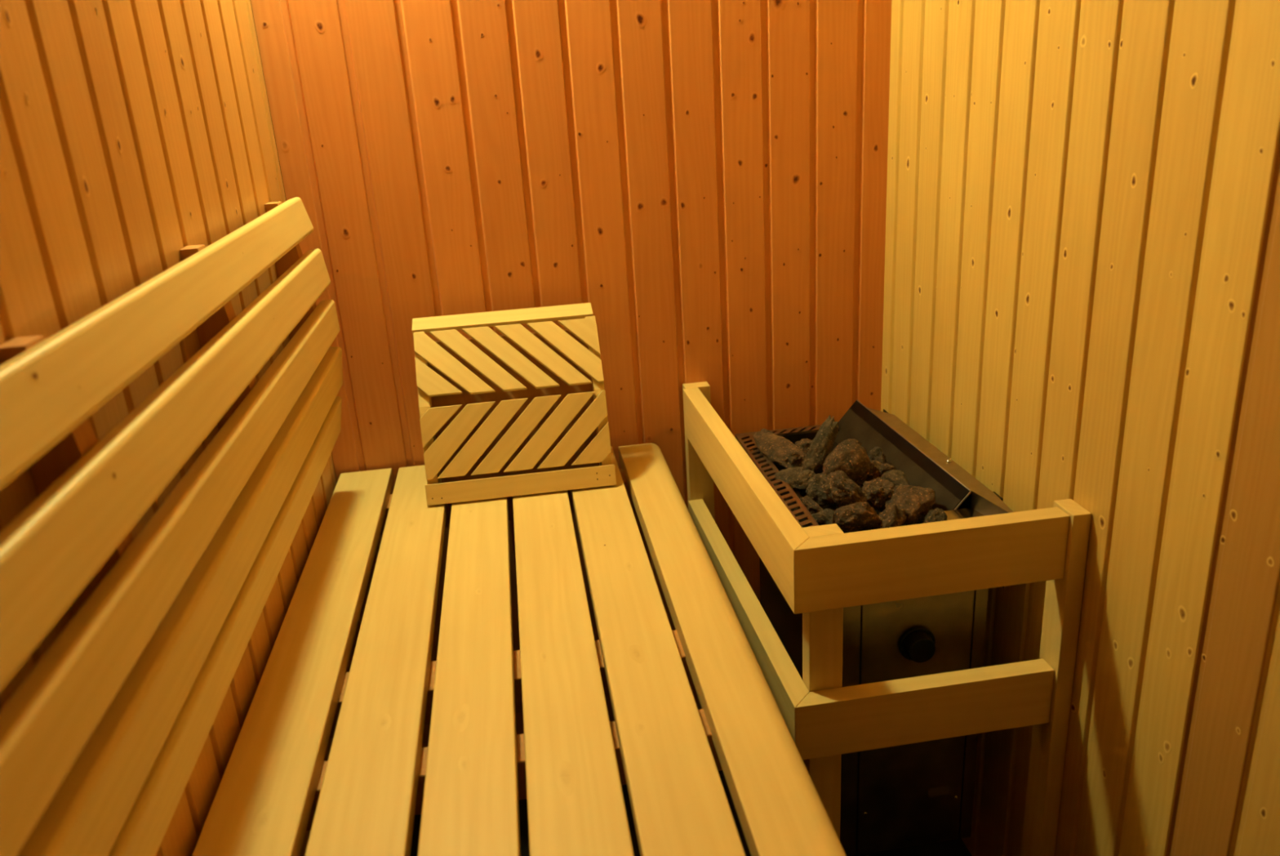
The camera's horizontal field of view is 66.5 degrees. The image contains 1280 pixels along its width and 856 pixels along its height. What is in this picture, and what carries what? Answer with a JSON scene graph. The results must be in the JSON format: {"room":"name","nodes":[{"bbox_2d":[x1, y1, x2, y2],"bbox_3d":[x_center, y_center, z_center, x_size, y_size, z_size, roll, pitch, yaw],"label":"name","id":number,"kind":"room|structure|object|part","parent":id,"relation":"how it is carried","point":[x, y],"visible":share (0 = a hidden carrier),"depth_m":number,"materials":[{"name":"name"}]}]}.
{"room":"sauna","nodes":[
{"label":"sauna","id":0,"kind":"room"},
{"bbox_2d":[0,0,361,855],"bbox_3d":[-0.398,0.162,0.326,0.030,2.120,2.814,-6,20,-6],"label":"wall","id":1,"kind":"structure","parent":0,"point":[134,134],"depth_m":0.95,"materials":[{"name":"orange wood"}]},
{"bbox_2d":[0,196,342,855],"bbox_3d":[-0.374,0.181,0.581,0.069,0.393,2.170,-6,20,-6],"label":"backrest","id":2,"kind":"object","parent":1,"relation":"attached to","point":[102,740],"visible":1,"depth_m":0.75,"materials":[{"name":"brown wood"}]},
{"bbox_3d":[-0.412,0.120,0.755,0.045,0.388,0.030,-6,20,-6],"label":"support frame","id":3,"kind":"part","parent":2,"relation":"part of","materials":[{"name":"brown wood"}]},
{"bbox_3d":[-0.472,-0.020,1.149,0.045,0.388,0.029,-6,20,-6],"label":"support frame","id":4,"kind":"part","parent":2,"relation":"part of","materials":[{"name":"brown wood"}]},
{"bbox_3d":[-0.532,-0.160,1.546,0.045,0.388,0.028,-6,20,-6],"label":"support frame","id":5,"kind":"part","parent":2,"relation":"part of","materials":[{"name":"brown wood"}]},
{"bbox_2d":[250,0,891,746],"bbox_3d":[-0.071,-0.363,1.715,1.038,2.120,0.030,-6,20,-6],"label":"wall","id":6,"kind":"structure","parent":0,"point":[709,177],"depth_m":1.68,"materials":[{"name":"orange wood"}]},
{"bbox_2d":[410,769,972,855],"bbox_3d":[0.193,1.115,0.754,1.098,0.030,2.876,-6,20,-6],"label":"floor","id":7,"kind":"structure","parent":0,"point":[957,846],"depth_m":1.76,"materials":[{"name":"tile"}]},
{"bbox_2d":[191,443,846,855],"bbox_3d":[-0.076,0.729,0.866,0.589,0.650,2.257,-6,20,-6],"label":"bench","id":8,"kind":"object","parent":7,"relation":"on","point":[571,763],"visible":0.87,"depth_m":1.10,"materials":[{"name":"brown wood"}]},
{"bbox_3d":[-0.473,0.450,1.815,0.042,0.574,0.045,-6,20,-6],"label":"leg","id":9,"kind":"part","parent":8,"relation":"part of","materials":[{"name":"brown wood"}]},
{"bbox_2d":[411,302,616,505],"bbox_3d":[-0.215,-0.045,1.658,0.314,0.278,0.179,-6,20,-6],"label":"headrest cover","id":10,"kind":"object","parent":8,"relation":"on","point":[517,412],"visible":1,"depth_m":1.63,"materials":[{"name":"brown wood"}]},
{"bbox_3d":[-0.356,-0.018,1.629,0.018,0.263,0.128,-6,20,-6],"label":"frame","id":11,"kind":"part","parent":10,"relation":"part of","materials":[{"name":"beige wood"}]},
{"bbox_3d":[-0.069,-0.048,1.662,0.018,0.263,0.128,-6,20,-6],"label":"frame","id":12,"kind":"part","parent":10,"relation":"part of","materials":[{"name":"beige wood"}]},
{"bbox_3d":[0.002,0.400,1.869,0.042,0.574,0.045,-6,20,-6],"label":"leg","id":13,"kind":"part","parent":8,"relation":"part of","materials":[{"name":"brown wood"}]},
{"bbox_2d":[682,381,1091,855],"bbox_3d":[0.340,0.365,1.643,0.392,0.756,0.700,-6,20,-6],"label":"guard","id":14,"kind":"object","parent":7,"relation":"on","point":[820,571],"visible":0.87,"depth_m":1.28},
{"bbox_3d":[0.126,0.273,1.937,0.047,0.752,0.029,-6,20,-6],"label":"post","id":15,"kind":"part","parent":14,"relation":"part of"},
{"bbox_3d":[0.148,0.077,1.499,0.029,0.088,0.666,-6,20,-7],"label":"rail","id":16,"kind":"part","parent":14,"relation":"part of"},
{"bbox_3d":[0.161,0.286,1.574,0.029,0.084,0.666,-6,20,-7],"label":"rail","id":17,"kind":"part","parent":14,"relation":"part of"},
{"bbox_3d":[0.251,0.480,1.347,0.046,0.752,0.030,-6,20,-6],"label":"post","id":18,"kind":"part","parent":14,"relation":"part of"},
{"bbox_3d":[0.374,0.373,1.297,0.354,0.084,0.029,-6,20,-7],"label":"rail","id":19,"kind":"part","parent":14,"relation":"part of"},
{"bbox_3d":[0.361,0.165,1.221,0.354,0.088,0.029,-6,20,-7],"label":"rail","id":20,"kind":"part","parent":14,"relation":"part of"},
{"bbox_3d":[0.567,0.454,1.359,0.024,0.756,0.047,-6,20,-6],"label":"post","id":21,"kind":"part","parent":14,"relation":"part of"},
{"bbox_2d":[880,0,1279,855],"bbox_3d":[0.657,0.052,0.448,0.030,2.120,2.816,-6,20,-6],"label":"wall","id":22,"kind":"structure","parent":0,"point":[1082,302],"depth_m":1.14,"materials":[{"name":"brown wood"}]},
{"bbox_2d":[735,400,1013,855],"bbox_3d":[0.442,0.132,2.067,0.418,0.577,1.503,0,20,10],"label":"heater","id":23,"kind":"object","parent":22,"relation":"attached to","point":[922,792],"visible":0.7,"depth_m":1.45,"materials":[{"name":"metal"}]},
{"bbox_2d":[752,428,806,467],"bbox_3d":[0.231,0.037,1.631,0.056,0.042,0.143,-11,21,-20],"label":"stone","id":24,"kind":"object","parent":23,"relation":"in","point":[779,449],"visible":0.83,"depth_m":1.60,"materials":[{"name":"brown stone"}]},
{"bbox_3d":[0.360,0.338,1.631,0.214,0.498,0.435,-6,20,-6],"label":"casing","id":25,"kind":"part","parent":23,"relation":"part of","materials":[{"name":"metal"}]},
{"bbox_2d":[770,466,816,492],"bbox_3d":[0.244,0.085,1.538,0.072,0.035,0.061,-13,22,-25],"label":"stone","id":26,"kind":"object","parent":23,"relation":"in","point":[797,477],"visible":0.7,"depth_m":1.53,"materials":[{"name":"grey stone"}]},
{"bbox_2d":[802,414,838,471],"bbox_3d":[0.287,0.028,1.556,0.029,0.076,0.091,14,26,39],"label":"stone","id":27,"kind":"object","parent":26,"relation":"on","point":[822,444],"visible":0.97,"depth_m":1.55,"materials":[{"name":"grey stone"}]},
{"bbox_2d":[795,491,803,497],"bbox_3d":[0.253,0.130,1.616,0.059,0.061,0.054,-14,22,-27],"label":"stone","id":28,"kind":"object","parent":23,"relation":"in","point":[797,493],"visible":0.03,"depth_m":1.60,"materials":[{"name":"stone"}]},
{"bbox_2d":[795,438,813,453],"bbox_3d":[0.279,0.041,1.663,0.046,0.041,0.040,-10,21,-16],"label":"stone","id":29,"kind":"object","parent":23,"relation":"in","point":[804,444],"visible":0.18,"depth_m":1.65,"materials":[{"name":"brown stone"}]},
{"bbox_2d":[795,495,823,514],"bbox_3d":[0.254,0.119,1.456,0.029,0.036,0.056,-16,23,-30],"label":"stone","id":30,"kind":"object","parent":23,"relation":"in","point":[813,507],"visible":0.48,"depth_m":1.44,"materials":[{"name":"stone"}]},
{"bbox_2d":[803,507,835,526],"bbox_3d":[0.266,0.136,1.405,0.054,0.045,0.039,14,26,40],"label":"stone","id":31,"kind":"object","parent":23,"relation":"in","point":[826,516],"visible":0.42,"depth_m":1.39,"materials":[{"name":"grey stone"}]},
{"bbox_2d":[805,473,835,506],"bbox_3d":[0.279,0.095,1.474,0.046,0.057,0.061,-18,24,-34],"label":"stone","id":32,"kind":"object","parent":23,"relation":"in","point":[815,490],"visible":0.56,"depth_m":1.46,"materials":[{"name":"grey stone"}]},
{"bbox_2d":[803,491,839,511],"bbox_3d":[0.307,0.127,1.621,0.059,0.055,0.061,-21,26,-40],"label":"stone","id":33,"kind":"object","parent":23,"relation":"in","point":[834,507],"visible":0.07,"depth_m":1.60,"materials":[{"name":"black stone"}]},
{"bbox_2d":[822,469,866,506],"bbox_3d":[0.299,0.093,1.421,0.062,0.057,0.048,12,25,36],"label":"stone","id":34,"kind":"object","parent":23,"relation":"in","point":[838,487],"visible":0.85,"depth_m":1.41,"materials":[{"name":"brown stone"}]},
{"bbox_2d":[822,439,870,485],"bbox_3d":[0.317,0.056,1.489,0.077,0.072,0.050,-10,21,-18],"label":"stone","id":35,"kind":"object","parent":23,"relation":"in","point":[848,456],"visible":0.77,"depth_m":1.47,"materials":[{"name":"brown stone"}]},
{"bbox_3d":[0.301,0.419,1.406,0.029,0.500,0.003,-6,20,-6],"label":"panel","id":36,"kind":"part","parent":23,"relation":"part of","materials":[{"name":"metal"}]},
{"bbox_2d":[848,438,862,444],"bbox_3d":[0.353,0.032,1.632,0.029,0.030,0.030,15,27,41],"label":"stone","id":37,"kind":"object","parent":23,"relation":"in","point":[858,442],"visible":0.12,"depth_m":1.62,"materials":[{"name":"grey stone"}]},
{"bbox_2d":[834,501,879,533],"bbox_3d":[0.303,0.129,1.368,0.065,0.057,0.047,-8,20,-11],"label":"stone","id":38,"kind":"object","parent":23,"relation":"in","point":[857,516],"visible":0.82,"depth_m":1.35,"materials":[{"name":"brown stone"}]},
{"bbox_2d":[859,459,882,489],"bbox_3d":[0.362,0.074,1.517,0.051,0.048,0.091,5,22,22],"label":"stone","id":39,"kind":"object","parent":23,"relation":"in","point":[874,472],"visible":0.3,"depth_m":1.50,"materials":[{"name":"brown stone"}]},
{"bbox_2d":[867,446,886,463],"bbox_3d":[0.378,0.050,1.557,0.032,0.041,0.029,7,23,28],"label":"stone","id":40,"kind":"object","parent":23,"relation":"in","point":[876,453],"visible":0.62,"depth_m":1.55,"materials":[{"name":"grey stone"}]},
{"bbox_2d":[862,476,895,511],"bbox_3d":[0.353,0.100,1.438,0.053,0.047,0.057,-3,20,1],"label":"stone","id":41,"kind":"object","parent":23,"relation":"in","point":[877,491],"visible":0.71,"depth_m":1.42,"materials":[{"name":"brown stone"}]},
{"bbox_2d":[873,503,906,528],"bbox_3d":[0.351,0.133,1.370,0.044,0.056,0.042,-12,21,-21],"label":"stone","id":42,"kind":"object","parent":23,"relation":"in","point":[892,516],"visible":0.62,"depth_m":1.36,"materials":[{"name":"stone"}]},
{"bbox_2d":[879,469,910,485],"bbox_3d":[0.387,0.088,1.486,0.052,0.050,0.083,-18,24,-34],"label":"stone","id":43,"kind":"object","parent":23,"relation":"in","point":[897,477],"visible":0.34,"depth_m":1.47,"materials":[{"name":"stone"}]},
{"bbox_2d":[879,462,896,475],"bbox_3d":[0.380,0.065,1.501,0.027,0.023,0.018,-6,20,-6],"label":"stone","id":44,"kind":"object","parent":43,"relation":"on","point":[884,467],"visible":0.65,"depth_m":1.49,"materials":[{"name":"stone"}]},
{"bbox_2d":[884,484,935,524],"bbox_3d":[0.390,0.109,1.403,0.081,0.058,0.068,-15,23,-28],"label":"stone","id":45,"kind":"object","parent":23,"relation":"in","point":[917,501],"visible":0.86,"depth_m":1.38,"materials":[{"name":"brown stone"}]},
{"bbox_3d":[0.397,0.409,1.417,0.162,0.500,0.003,-6,20,-6],"label":"panel","id":46,"kind":"part","parent":23,"relation":"part of","materials":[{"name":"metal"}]},
{"bbox_3d":[0.391,0.306,1.366,0.052,0.052,0.022,-6,20,-6],"label":"control knob","id":47,"kind":"part","parent":23,"relation":"part of","materials":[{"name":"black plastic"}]},
{"bbox_2d":[922,507,947,523],"bbox_3d":[0.412,0.134,1.368,0.033,0.046,0.033,-4,20,-1],"label":"stone","id":48,"kind":"object","parent":23,"relation":"in","point":[937,514],"visible":0.46,"depth_m":1.36,"materials":[{"name":"stone"}]},
{"bbox_3d":[0.489,0.399,1.427,0.018,0.500,0.003,-6,20,-6],"label":"panel","id":49,"kind":"part","parent":23,"relation":"part of","materials":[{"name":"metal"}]}
]}

